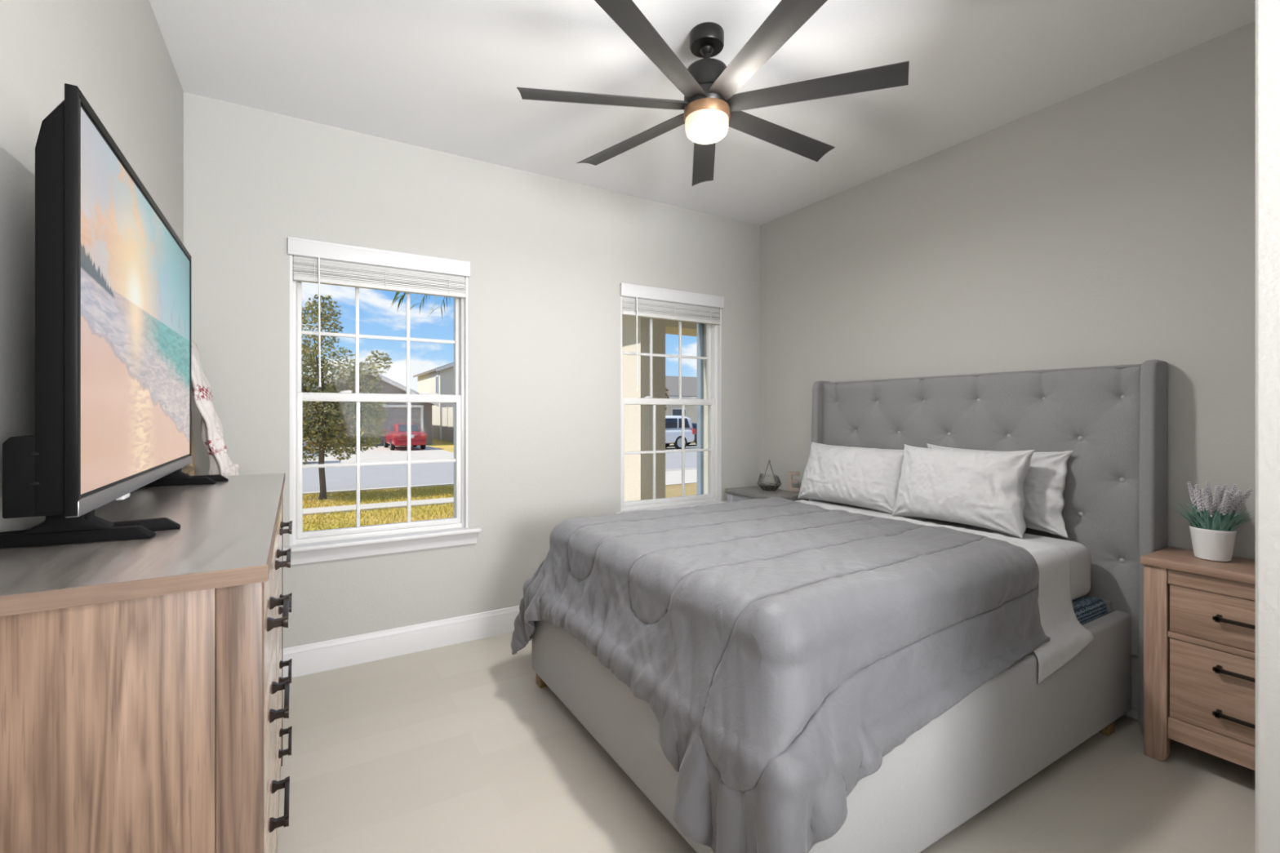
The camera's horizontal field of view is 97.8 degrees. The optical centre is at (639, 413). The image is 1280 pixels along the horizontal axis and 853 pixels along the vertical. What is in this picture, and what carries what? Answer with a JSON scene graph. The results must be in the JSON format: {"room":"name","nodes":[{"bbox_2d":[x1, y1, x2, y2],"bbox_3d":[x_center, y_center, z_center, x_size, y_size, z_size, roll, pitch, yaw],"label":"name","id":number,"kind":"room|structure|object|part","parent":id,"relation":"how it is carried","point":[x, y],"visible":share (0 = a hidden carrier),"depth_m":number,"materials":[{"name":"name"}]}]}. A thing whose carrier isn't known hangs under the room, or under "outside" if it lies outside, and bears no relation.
{"room":"bedroom","nodes":[
{"label":"bedroom","id":0,"kind":"room"},
{"bbox_2d":[0,0,183,532],"bbox_3d":[-0.368,-0.083,-0.442,0.150,2.740,6.822,0,0,-31],"label":"wall","id":1,"kind":"structure","parent":0,"point":[116,52],"depth_m":1.21,"materials":[{"name":"paint"}]},
{"bbox_2d":[183,92,759,648],"bbox_3d":[-0.623,-0.083,3.512,3.786,2.740,0.218,0,0,-31],"label":"wall","id":2,"kind":"structure","parent":0,"point":[549,258],"depth_m":3.20,"materials":[{"name":"paint"}]},
{"bbox_2d":[283,254,481,564],"bbox_3d":[-1.355,-0.025,2.985,0.966,1.525,0.186,0,0,-31],"label":"window","id":3,"kind":"structure","parent":2,"relation":"in","point":[319,545],"depth_m":2.95,"materials":[{"name":"white plastic"}]},
{"bbox_3d":[-1.397,-0.415,3.039,0.803,0.705,0.034,0,0,-31],"label":"sash","id":4,"kind":"part","parent":3,"relation":"part of","materials":[{"name":"glass"}]},
{"bbox_2d":[287,236,470,386],"bbox_3d":[-1.348,-0.496,2.957,0.875,0.726,0.061,0,0,-31],"label":"window blind","id":5,"kind":"object","parent":3,"relation":"attached to","point":[305,269],"visible":1,"depth_m":2.91,"materials":[{"name":"white plastic"}]},
{"bbox_3d":[-1.354,-0.770,2.967,0.827,0.025,0.022,0,0,-31],"label":"head rail","id":6,"kind":"part","parent":5,"relation":"part of","materials":[{"name":"white plastic"}]},
{"bbox_3d":[-1.353,-0.669,2.965,0.831,0.024,0.040,0,0,-31],"label":"rail","id":7,"kind":"part","parent":5,"relation":"part of","materials":[{"name":"white plastic"}]},
{"bbox_3d":[-1.377,0.260,3.006,0.803,0.733,0.036,0,0,-31],"label":"sash","id":8,"kind":"part","parent":3,"relation":"part of","materials":[{"name":"white plastic"}]},
{"bbox_3d":[-1.334,0.692,2.949,0.966,0.090,0.102,0,0,-31],"label":"sill","id":9,"kind":"part","parent":3,"relation":"part of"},
{"bbox_2d":[283,605,519,677],"bbox_3d":[-0.563,1.214,3.413,3.486,0.145,0.014,0,0,-31],"label":"baseboard","id":10,"kind":"structure","parent":2,"relation":"attached to","point":[320,656],"depth_m":2.96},
{"bbox_2d":[453,297,703,517],"bbox_3d":[-1.549,0.187,3.112,7.486,3.800,0.050,0,0,-31],"label":"trim","id":11,"kind":"structure","parent":2,"relation":"attached to","point":[700,326],"depth_m":4.30,"materials":[{"name":"white paint"}]},
{"bbox_2d":[615,296,727,514],"bbox_3d":[0.227,-0.059,3.936,0.957,1.458,0.186,0,0,-31],"label":"window","id":12,"kind":"structure","parent":2,"relation":"in","point":[713,332],"depth_m":4.03,"materials":[{"name":"white plastic"}]},
{"bbox_3d":[0.184,-0.415,3.990,0.794,0.705,0.034,0,0,-31],"label":"sash","id":13,"kind":"part","parent":12,"relation":"part of","materials":[{"name":"glass"}]},
{"bbox_3d":[0.204,0.260,3.956,0.794,0.733,0.036,0,0,-31],"label":"sash","id":14,"kind":"part","parent":12,"relation":"part of","materials":[{"name":"white plastic"}]},
{"bbox_3d":[0.248,0.658,3.900,0.957,0.023,0.102,0,0,-31],"label":"sill","id":15,"kind":"part","parent":12,"relation":"part of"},
{"bbox_2d":[619,282,724,391],"bbox_3d":[0.234,-0.506,3.907,0.866,0.706,0.061,0,0,-31],"label":"window blind","id":16,"kind":"object","parent":12,"relation":"attached to","point":[634,307],"visible":0.94,"depth_m":3.87,"materials":[{"name":"white plastic"}]},
{"bbox_3d":[0.228,-0.770,3.918,0.818,0.025,0.022,0,0,-31],"label":"head rail","id":17,"kind":"part","parent":16,"relation":"part of","materials":[{"name":"white plastic"}]},
{"bbox_3d":[0.229,-0.669,3.915,0.822,0.024,0.040,0,0,-31],"label":"rail","id":18,"kind":"part","parent":16,"relation":"part of","materials":[{"name":"white plastic"}]},
{"bbox_2d":[149,0,1255,225],"bbox_3d":[1.173,-1.528,0.524,3.786,0.150,7.190,0,0,-31],"label":"ceiling","id":19,"kind":"structure","parent":0,"point":[445,76],"depth_m":2.33,"materials":[{"name":"paint"}]},
{"bbox_2d":[516,0,909,186],"bbox_3d":[0.275,-1.252,2.134,1.377,0.400,1.392,0,0,-31],"label":"ceiling fan","id":20,"kind":"object","parent":19,"relation":"hanging from","point":[710,105],"visible":1,"depth_m":2.05,"materials":[{"name":"grey metal"}]},
{"bbox_3d":[-0.133,-1.176,2.080,0.633,0.015,0.110,0,11,-8],"label":"blade","id":21,"kind":"part","parent":20,"relation":"part of","materials":[{"name":"black wood"}]},
{"bbox_3d":[-0.029,-1.176,2.404,0.633,0.015,0.110,0,11,44],"label":"blade","id":22,"kind":"part","parent":20,"relation":"part of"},
{"bbox_3d":[0.056,-1.176,1.797,0.110,0.015,0.633,13,7,30],"label":"blade","id":23,"kind":"part","parent":20,"relation":"part of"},
{"bbox_3d":[0.289,-1.176,2.524,0.110,0.015,0.633,-11,-1,5],"label":"blade","id":24,"kind":"part","parent":20,"relation":"part of","materials":[{"name":"black wood"}]},
{"bbox_3d":[0.255,-1.087,2.134,0.165,0.070,0.165,0,0,-31],"label":"lamp globe","id":25,"kind":"part","parent":20,"relation":"part of","materials":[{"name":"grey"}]},
{"bbox_3d":[0.394,-1.176,1.768,0.110,0.015,0.633,12,-4,-20],"label":"blade","id":26,"kind":"part","parent":20,"relation":"part of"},
{"bbox_3d":[0.581,-1.176,2.351,0.633,0.015,0.110,0,-11,-33],"label":"blade","id":27,"kind":"part","parent":20,"relation":"part of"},
{"bbox_3d":[0.628,-1.176,2.015,0.633,0.015,0.110,0,-11,18],"label":"blade","id":28,"kind":"part","parent":20,"relation":"part of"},
{"bbox_2d":[276,631,1255,852],"bbox_3d":[1.173,1.347,0.524,3.786,0.120,7.190,0,0,-31],"label":"floor","id":29,"kind":"structure","parent":0,"point":[458,748],"depth_m":1.94,"materials":[{"name":"beige carpet"}]},
{"bbox_2d":[0,472,292,852],"bbox_3d":[-1.099,0.754,1.358,0.423,1.065,1.495,0,0,-32],"label":"dresser","id":30,"kind":"object","parent":29,"relation":"on","point":[143,683],"visible":1,"depth_m":0.77,"materials":[{"name":"brown wood"}]},
{"bbox_3d":[-0.750,0.767,0.718,0.329,1.040,0.022,0,0,-32],"label":"panel","id":31,"kind":"part","parent":30,"relation":"part of","materials":[{"name":"brown wood"}]},
{"bbox_2d":[0,83,228,548],"bbox_3d":[-1.208,-0.152,1.373,0.239,0.746,1.140,0,0,-32],"label":"television","id":32,"kind":"object","parent":30,"relation":"on","point":[113,277],"visible":1,"depth_m":0.97,"materials":[{"name":"black plastic"}]},
{"bbox_2d":[115,493,129,500],"bbox_3d":[-1.062,0.170,1.147,0.013,0.009,0.050,0,0,-32],"label":"indicator light","id":33,"kind":"object","parent":32,"relation":"attached to","point":[125,495],"depth_m":1.13,"materials":[{"name":"white plastic"}]},
{"bbox_3d":[-1.110,0.234,1.352,0.398,0.024,1.491,0,0,-32],"label":"panel","id":34,"kind":"part","parent":30,"relation":"part of","materials":[{"name":"brown wood"}]},
{"bbox_3d":[-0.594,0.767,0.831,0.056,1.040,0.053,0,0,-32],"label":"corner post","id":35,"kind":"part","parent":30,"relation":"part of","materials":[{"name":"brown wood"}]},
{"bbox_3d":[-0.858,0.379,0.965,0.361,0.207,0.445,0,0,-32],"label":"drawer","id":36,"kind":"part","parent":30,"relation":"part of","materials":[{"name":"brown wood"}]},
{"bbox_3d":[-0.918,0.811,1.062,0.361,0.202,0.674,0,0,-32],"label":"drawer","id":37,"kind":"part","parent":30,"relation":"part of","materials":[{"name":"brown wood"}]},
{"bbox_3d":[-0.918,0.596,1.062,0.361,0.202,0.674,0,0,-32],"label":"drawer","id":38,"kind":"part","parent":30,"relation":"part of","materials":[{"name":"brown wood"}]},
{"bbox_3d":[-0.918,1.031,1.062,0.361,0.212,0.674,0,0,-32],"label":"drawer","id":39,"kind":"part","parent":30,"relation":"part of","materials":[{"name":"brown wood"}]},
{"bbox_3d":[-1.100,0.379,1.358,0.361,0.207,0.438,0,0,-32],"label":"drawer","id":40,"kind":"part","parent":30,"relation":"part of","materials":[{"name":"brown wood"}]},
{"bbox_3d":[-0.691,0.379,1.068,0.032,0.022,0.156,0,0,-32],"label":"drawer pull","id":41,"kind":"part","parent":30,"relation":"part of","materials":[{"name":"brown metal"}]},
{"bbox_3d":[-1.282,1.031,1.654,0.361,0.212,0.674,0,0,-32],"label":"drawer","id":42,"kind":"part","parent":30,"relation":"part of","materials":[{"name":"brown wood"}]},
{"bbox_3d":[-1.282,0.811,1.654,0.361,0.202,0.674,0,0,-32],"label":"drawer","id":43,"kind":"part","parent":30,"relation":"part of","materials":[{"name":"brown wood"}]},
{"bbox_3d":[-1.282,0.596,1.654,0.361,0.202,0.674,0,0,-32],"label":"drawer","id":44,"kind":"part","parent":30,"relation":"part of","materials":[{"name":"brown wood"}]},
{"bbox_3d":[-0.751,0.811,1.165,0.032,0.022,0.156,0,0,-32],"label":"drawer pull","id":45,"kind":"part","parent":30,"relation":"part of","materials":[{"name":"brown metal"}]},
{"bbox_3d":[-0.751,0.596,1.165,0.032,0.022,0.156,0,0,-32],"label":"drawer pull","id":46,"kind":"part","parent":30,"relation":"part of","materials":[{"name":"brown metal"}]},
{"bbox_3d":[-1.342,0.379,1.751,0.361,0.207,0.445,0,0,-32],"label":"drawer","id":47,"kind":"part","parent":30,"relation":"part of","materials":[{"name":"brown wood"}]},
{"bbox_3d":[-1.342,0.767,2.047,0.056,1.040,0.053,0,0,-32],"label":"corner post","id":48,"kind":"part","parent":30,"relation":"part of","materials":[{"name":"brown wood"}]},
{"bbox_3d":[-0.933,0.379,1.461,0.032,0.022,0.156,0,0,-32],"label":"drawer pull","id":49,"kind":"part","parent":30,"relation":"part of","materials":[{"name":"brown metal"}]},
{"bbox_3d":[-1.115,1.031,1.757,0.032,0.022,0.156,0,0,-32],"label":"drawer pull","id":50,"kind":"part","parent":30,"relation":"part of","materials":[{"name":"brown metal"}]},
{"bbox_3d":[-1.115,0.811,1.757,0.032,0.022,0.156,0,0,-32],"label":"drawer pull","id":51,"kind":"part","parent":30,"relation":"part of","materials":[{"name":"brown metal"}]},
{"bbox_3d":[-1.115,0.596,1.757,0.032,0.022,0.156,0,0,-32],"label":"drawer pull","id":52,"kind":"part","parent":30,"relation":"part of","materials":[{"name":"brown metal"}]},
{"bbox_3d":[-1.175,0.379,1.854,0.032,0.022,0.156,0,0,-32],"label":"drawer pull","id":53,"kind":"part","parent":30,"relation":"part of","materials":[{"name":"brown metal"}]},
{"bbox_2d":[181,417,195,475],"bbox_3d":[-1.851,0.467,2.283,0.104,1.641,0.368,0,0,-31],"label":"blanket ladder","id":54,"kind":"object","parent":29,"relation":"on","point":[190,469],"visible":0.05,"depth_m":2.42,"materials":[{"name":"brown wood"}]},
{"bbox_3d":[-1.938,0.467,2.429,0.104,1.641,0.028,0,0,-31],"label":"rail","id":55,"kind":"part","parent":54,"relation":"part of","materials":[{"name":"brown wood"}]},
{"bbox_2d":[191,340,239,475],"bbox_3d":[-1.805,-0.003,2.336,0.209,0.660,0.429,0,0,-31],"label":"throw blanket","id":56,"kind":"object","parent":54,"relation":"hanging from","point":[211,428],"visible":0.81,"depth_m":2.25,"materials":[{"name":"white fabric"}]},
{"bbox_2d":[725,485,808,502],"bbox_3d":[0.875,0.912,3.868,0.316,0.750,0.512,0,0,-31],"label":"nightstand","id":57,"kind":"object","parent":29,"relation":"on","point":[736,494],"visible":0.13,"depth_m":3.84,"materials":[{"name":"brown wood"}]},
{"bbox_3d":[0.656,0.927,3.990,0.035,0.720,0.066,0,0,-31],"label":"post","id":58,"kind":"part","parent":57,"relation":"part of","materials":[{"name":"grey wood"}]},
{"bbox_3d":[0.768,0.596,3.804,0.024,0.058,0.367,0,0,-31],"label":"rail","id":59,"kind":"part","parent":57,"relation":"part of","materials":[{"name":"grey wood"}]},
{"bbox_2d":[757,459,781,491],"bbox_3d":[0.906,0.431,3.910,0.160,0.213,0.163,0,0,-31],"label":"glass terrarium","id":60,"kind":"object","parent":57,"relation":"on","point":[767,486],"visible":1,"depth_m":3.89,"materials":[{"name":"glass"}]},
{"bbox_3d":[0.902,0.384,3.913,0.015,0.118,0.128,0,0,42],"label":"handle","id":61,"kind":"part","parent":60,"relation":"part of","materials":[{"name":"metal"}]},
{"bbox_2d":[787,471,799,491],"bbox_3d":[1.065,0.469,3.860,0.078,0.136,0.024,0,0,23],"label":"decorative letter","id":62,"kind":"object","parent":57,"relation":"on","point":[790,481],"visible":0.97,"depth_m":3.85,"materials":[{"name":"brown wood"}]},
{"bbox_2d":[531,360,1167,852],"bbox_3d":[0.809,0.535,2.478,2.080,1.504,1.738,0,0,-31],"label":"frame","id":63,"kind":"object","parent":29,"relation":"on","point":[1113,419],"visible":0.46,"depth_m":2.23,"materials":[{"name":"grey fabric"}]},
{"bbox_3d":[-0.460,1.254,2.655,0.055,0.065,0.055,0,0,-31],"label":"leg","id":64,"kind":"part","parent":63,"relation":"part of","materials":[{"name":"brown wood"}]},
{"bbox_3d":[-0.076,1.022,1.990,0.060,0.407,1.640,0,0,-31],"label":"foot rail","id":65,"kind":"part","parent":63,"relation":"part of","materials":[{"name":"grey fabric"}]},
{"bbox_3d":[1.184,1.022,1.825,1.930,0.407,0.059,0,0,-31],"label":"rail","id":66,"kind":"part","parent":63,"relation":"part of","materials":[{"name":"grey fabric"}]},
{"bbox_3d":[1.655,0.502,2.986,0.107,1.410,1.645,0,0,-31],"label":"headboard","id":67,"kind":"part","parent":63,"relation":"part of","materials":[{"name":"grey fabric"}]},
{"bbox_2d":[1071,595,1106,625],"bbox_3d":[0.759,0.939,2.491,1.877,0.333,1.512,0,0,-31],"label":"box spring","id":68,"kind":"object","parent":63,"relation":"on","point":[1086,609],"visible":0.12,"depth_m":2.26,"materials":[{"name":"blue fabric"}]},
{"bbox_2d":[808,499,1090,599],"bbox_3d":[0.752,0.654,2.491,1.815,0.231,1.455,0,0,-31],"label":"mattress","id":69,"kind":"object","parent":68,"relation":"on","point":[1079,555],"visible":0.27,"depth_m":2.31,"materials":[{"name":"white fabric"}]},
{"bbox_2d":[511,497,1050,852],"bbox_3d":[0.470,0.859,2.314,1.547,0.759,1.827,0,0,-31],"label":"comforter","id":70,"kind":"object","parent":69,"relation":"on","point":[779,649],"visible":0.99,"depth_m":1.62,"materials":[{"name":"grey fabric"}]},
{"bbox_2d":[797,441,903,514],"bbox_3d":[1.238,0.365,3.269,0.245,0.370,0.706,0,0,-33],"label":"pillow","id":71,"kind":"object","parent":69,"relation":"on","point":[860,477],"visible":0.92,"depth_m":3.16,"materials":[{"name":"white fabric"}]},
{"bbox_2d":[795,499,1093,684],"bbox_3d":[1.145,0.715,2.685,0.510,0.381,1.604,0,0,-31],"label":"sheet","id":72,"kind":"object","parent":69,"relation":"on","point":[1059,620],"visible":0.36,"depth_m":2.09,"materials":[{"name":"white fabric"}]},
{"bbox_2d":[892,444,1035,538],"bbox_3d":[1.520,0.348,2.689,0.221,0.383,0.639,0,0,-29],"label":"pillow","id":73,"kind":"object","parent":69,"relation":"on","point":[984,489],"visible":1,"depth_m":2.57,"materials":[{"name":"white fabric"}]},
{"bbox_2d":[926,443,1073,537],"bbox_3d":[1.694,0.349,2.705,0.115,0.377,0.666,0,0,-34],"label":"pillow","id":74,"kind":"object","parent":69,"relation":"on","point":[1044,482],"visible":0.33,"depth_m":2.48,"materials":[{"name":"white fabric"}]},
{"bbox_3d":[1.880,1.254,2.264,0.055,0.065,0.055,0,0,-31],"label":"leg","id":75,"kind":"part","parent":63,"relation":"part of","materials":[{"name":"brown wood"}]},
{"bbox_2d":[1140,546,1255,770],"bbox_3d":[2.154,0.912,1.952,0.306,0.750,0.540,0,0,-31],"label":"nightstand","id":76,"kind":"object","parent":29,"relation":"on","point":[1199,615],"visible":0.79,"depth_m":1.99,"materials":[{"name":"brown wood"}]},
{"bbox_3d":[1.933,0.927,2.089,0.035,0.720,0.066,0,0,-31],"label":"post","id":77,"kind":"part","parent":76,"relation":"part of","materials":[{"name":"brown wood"}]},
{"bbox_3d":[2.156,0.552,1.953,0.302,0.030,0.540,0,0,-31],"label":"panel","id":78,"kind":"part","parent":76,"relation":"part of","materials":[{"name":"brown wood"}]},
{"bbox_2d":[1165,480,1255,561],"bbox_3d":[2.112,0.396,2.061,0.238,0.280,0.242,0,0,-31],"label":"lavender","id":79,"kind":"object","parent":76,"relation":"on","point":[1213,532],"visible":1,"depth_m":2.02,"materials":[{"name":"white ceramic"}]},
{"bbox_3d":[2.052,1.154,1.891,0.024,0.078,0.395,0,0,-31],"label":"rail","id":80,"kind":"part","parent":76,"relation":"part of","materials":[{"name":"brown wood"}]},
{"bbox_3d":[2.052,0.810,1.891,0.024,0.021,0.395,0,0,-31],"label":"rail","id":81,"kind":"part","parent":76,"relation":"part of","materials":[{"name":"brown wood"}]},
{"bbox_3d":[2.052,0.596,1.891,0.024,0.058,0.395,0,0,-31],"label":"rail","id":82,"kind":"part","parent":76,"relation":"part of","materials":[{"name":"brown wood"}]},
{"bbox_3d":[2.144,0.968,1.946,0.230,0.290,0.387,0,0,-31],"label":"drawer","id":83,"kind":"part","parent":76,"relation":"part of","materials":[{"name":"brown wood"}]},
{"bbox_3d":[2.144,0.713,1.946,0.230,0.171,0.387,0,0,-31],"label":"drawer","id":84,"kind":"part","parent":76,"relation":"part of","materials":[{"name":"brown wood"}]},
{"bbox_3d":[2.034,1.039,1.880,0.026,0.022,0.148,0,0,-31],"label":"drawer pull","id":85,"kind":"part","parent":76,"relation":"part of","materials":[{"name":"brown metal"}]},
{"bbox_3d":[2.034,0.885,1.880,0.026,0.022,0.148,0,0,-31],"label":"drawer pull","id":86,"kind":"part","parent":76,"relation":"part of","materials":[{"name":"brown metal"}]},
{"bbox_3d":[2.034,0.709,1.880,0.026,0.022,0.148,0,0,-31],"label":"drawer pull","id":87,"kind":"part","parent":76,"relation":"part of","materials":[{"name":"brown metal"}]},
{"bbox_2d":[760,21,1255,559],"bbox_3d":[1.778,-0.083,3.047,0.150,2.740,3.052,0,0,-31],"label":"wall","id":88,"kind":"structure","parent":0,"point":[1112,223],"depth_m":2.60,"materials":[{"name":"paint"}]},
{"bbox_2d":[1124,706,1138,719],"bbox_3d":[1.680,1.214,3.050,0.014,0.145,2.917,0,0,-31],"label":"baseboard","id":89,"kind":"structure","parent":88,"relation":"attached to","point":[1133,713],"depth_m":2.36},
{"bbox_2d":[1189,524,1236,561],"bbox_3d":[2.113,0.478,2.060,0.123,0.116,0.123,0,0,-31],"label":"pot","id":90,"kind":"object","parent":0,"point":[1210,542],"depth_m":2.02,"materials":[{"name":"white ceramic"}]},
{"bbox_2d":[1255,0,1279,852],"bbox_3d":[2.836,-0.083,-0.226,1.708,2.740,3.891,0,0,-31],"label":"wall","id":91,"kind":"structure","parent":0,"point":[1267,11],"depth_m":0.99,"materials":[{"name":"paint"}]},
{"label":"outside","id":92,"kind":"structure","parent":0,"visible":0},
{"bbox_2d":[665,469,697,485],"bbox_3d":[2.282,2.000,18.433,8.100,0.034,3.350,0,0,-31],"label":"driveway","id":93,"kind":"structure","parent":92,"point":[674,477],"depth_m":17.46,"materials":[{"name":"concrete"}]},
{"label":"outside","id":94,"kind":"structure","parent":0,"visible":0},
{"bbox_2d":[302,443,697,464],"bbox_3d":[-5.986,1.996,32.873,28.400,0.042,13.280,0,0,-31],"label":"pavement","id":95,"kind":"structure","parent":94,"point":[382,453],"depth_m":27.19,"materials":[{"name":"concrete"}]},
{"bbox_2d":[302,439,319,458],"bbox_3d":[-14.861,1.251,21.286,4.510,1.448,2.060,0,0,-31],"label":"sedan","id":96,"kind":"object","parent":95,"relation":"on","point":[307,455],"visible":0.05,"depth_m":21.59,"materials":[{"name":"white paint"}]},
{"bbox_2d":[382,422,426,450],"bbox_3d":[-13.437,1.251,31.819,2.060,1.448,4.510,0,0,-31],"label":"sedan","id":97,"kind":"object","parent":95,"relation":"on","point":[397,436],"visible":0.95,"depth_m":30.21,"materials":[{"name":"red paint"}]},
{"bbox_2d":[392,434,399,437],"bbox_3d":[-12.955,1.180,29.711,0.335,0.190,0.320,0,0,-31],"label":"tail light","id":98,"kind":"object","parent":97,"relation":"attached to","point":[393,435],"depth_m":29.58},
{"bbox_2d":[420,433,426,437],"bbox_3d":[-11.803,1.180,30.404,0.335,0.190,0.320,0,0,-31],"label":"tail light","id":99,"kind":"object","parent":97,"relation":"attached to","point":[422,435],"depth_m":30.28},
{"bbox_2d":[665,415,696,448],"bbox_3d":[0.476,1.036,30.681,5.010,1.878,2.280,0,0,-27],"label":"suv","id":100,"kind":"object","parent":95,"relation":"on","point":[673,423],"visible":0.32,"depth_m":30.48,"materials":[{"name":"white paint"}]},
{"bbox_2d":[690,428,696,434],"bbox_3d":[2.964,0.985,30.977,0.240,0.300,0.196,0,0,-27],"label":"tail light","id":101,"kind":"object","parent":100,"relation":"attached to","point":[693,431],"depth_m":30.88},
{"bbox_2d":[686,422,697,444],"bbox_3d":[2.114,1.251,34.177,4.510,1.448,2.060,0,0,-26],"label":"sedan","id":102,"kind":"object","parent":95,"relation":"on","point":[694,424],"visible":0.05,"depth_m":33.99,"materials":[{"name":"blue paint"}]},
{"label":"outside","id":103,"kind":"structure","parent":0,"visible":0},
{"bbox_2d":[665,483,697,497],"bbox_3d":[14.762,2.008,19.603,34.500,0.018,8.400,0,0,-31],"label":"lawn","id":104,"kind":"structure","parent":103,"point":[671,491],"depth_m":14.60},
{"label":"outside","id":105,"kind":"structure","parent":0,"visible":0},
{"bbox_2d":[302,438,695,531],"bbox_3d":[-24.094,2.152,69.223,150.000,0.270,136.510,0,0,-31],"label":"lawn","id":106,"kind":"structure","parent":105,"point":[447,446],"depth_m":11.53,"materials":[{"name":"green plant"}]},
{"bbox_2d":[302,294,392,499],"bbox_3d":[-7.756,-0.326,13.141,3.542,4.743,2.684,0,0,-31],"label":"street tree","id":107,"kind":"object","parent":106,"relation":"on","point":[322,433],"visible":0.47,"depth_m":13.28,"materials":[{"name":"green plant"}]},
{"bbox_2d":[302,368,439,446],"bbox_3d":[-19.818,-0.363,39.389,8.300,4.760,12.760,0,0,-31],"label":"house","id":108,"kind":"structure","parent":106,"relation":"on","point":[420,412],"depth_m":35.08,"materials":[{"name":"grey"}]},
{"bbox_3d":[-15.733,0.722,34.824,4.220,2.530,0.086,0,0,-31],"label":"door trim","id":109,"kind":"part","parent":108,"relation":"part of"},
{"bbox_2d":[302,484,453,531],"bbox_3d":[-5.121,1.975,11.824,7.074,0.086,6.615,0,0,-31],"label":"grass","id":110,"kind":"structure","parent":106,"relation":"on","point":[349,501],"depth_m":12.30,"materials":[{"name":"plant"}]},
{"bbox_2d":[391,291,449,318],"bbox_3d":[-1.789,-0.273,7.995,3.233,4.624,3.139,0,0,-31],"label":"palm tree","id":111,"kind":"object","parent":106,"relation":"on","point":[396,298],"visible":0.02,"depth_m":8.23,"materials":[{"name":"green plant"}]},
{"bbox_2d":[413,362,453,439],"bbox_3d":[-13.736,-1.763,50.043,10.700,7.560,10.760,0,0,-31],"label":"house","id":112,"kind":"structure","parent":106,"relation":"on","point":[440,381],"depth_m":43.72,"materials":[{"name":"grey paint"}]},
{"bbox_3d":[-16.007,-2.263,43.989,0.020,1.300,0.700,0,0,-31],"label":"pane","id":113,"kind":"part","parent":112,"relation":"part of","materials":[{"name":"glass"}]},
{"bbox_2d":[441,406,453,442],"bbox_3d":[-12.669,0.742,38.715,0.200,2.550,9.420,0,0,-31],"label":"fence","id":114,"kind":"object","parent":106,"relation":"on","point":[447,413],"visible":0.36,"depth_m":41.01,"materials":[{"name":"grey wood"}]},
{"bbox_2d":[622,324,665,501],"bbox_3d":[0.021,0.502,6.732,0.430,3.070,0.600,0,0,-31],"label":"exterior wall","id":115,"kind":"structure","parent":106,"relation":"on","point":[637,418],"depth_m":6.55,"materials":[{"name":"beige paint"}]},
{"bbox_2d":[622,315,697,336],"bbox_3d":[2.523,-1.248,8.236,6.190,0.430,0.520,0,0,-31],"label":"porch ceiling","id":116,"kind":"structure","parent":115,"relation":"on","point":[690,329],"depth_m":6.70,"materials":[{"name":"beige paint"}]},
{"bbox_2d":[665,387,669,410],"bbox_3d":[0.766,0.006,36.638,2.894,4.082,2.180,0,0,-31],"label":"street tree","id":117,"kind":"object","parent":106,"relation":"on","point":[667,390],"visible":0.04,"depth_m":37.08,"materials":[{"name":"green plant"}]},
{"bbox_2d":[665,375,697,423],"bbox_3d":[3.581,-0.538,46.483,12.780,5.110,10.820,0,0,-31],"label":"house","id":118,"kind":"structure","parent":106,"relation":"on","point":[689,384],"depth_m":40.94,"materials":[{"name":"grey"}]},
{"bbox_3d":[2.795,0.387,40.102,1.100,1.400,0.020,0,0,-31],"label":"pane","id":119,"kind":"part","parent":118,"relation":"part of","materials":[{"name":"glass"}]},
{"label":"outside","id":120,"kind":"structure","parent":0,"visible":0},
{"bbox_2d":[302,497,453,515],"bbox_3d":[-29.373,2.000,-2.179,67.400,0.035,0.720,0,0,-31],"label":"sidewalk","id":121,"kind":"structure","parent":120,"point":[344,508],"depth_m":12.01,"materials":[{"name":"concrete"}]},
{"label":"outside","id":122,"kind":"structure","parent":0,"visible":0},
{"bbox_2d":[302,451,697,492],"bbox_3d":[2.402,2.007,25.126,150.000,0.020,8.000,0,0,-31],"label":"street","id":123,"kind":"structure","parent":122,"point":[337,478],"depth_m":18.29,"materials":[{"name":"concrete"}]},
{"bbox_2d":[302,448,697,495],"bbox_3d":[2.371,1.962,25.177,150.000,0.110,8.520,0,0,-31],"label":"kerb","id":124,"kind":"object","parent":123,"relation":"on","point":[448,484],"depth_m":15.00,"materials":[{"name":"concrete"}]}
]}

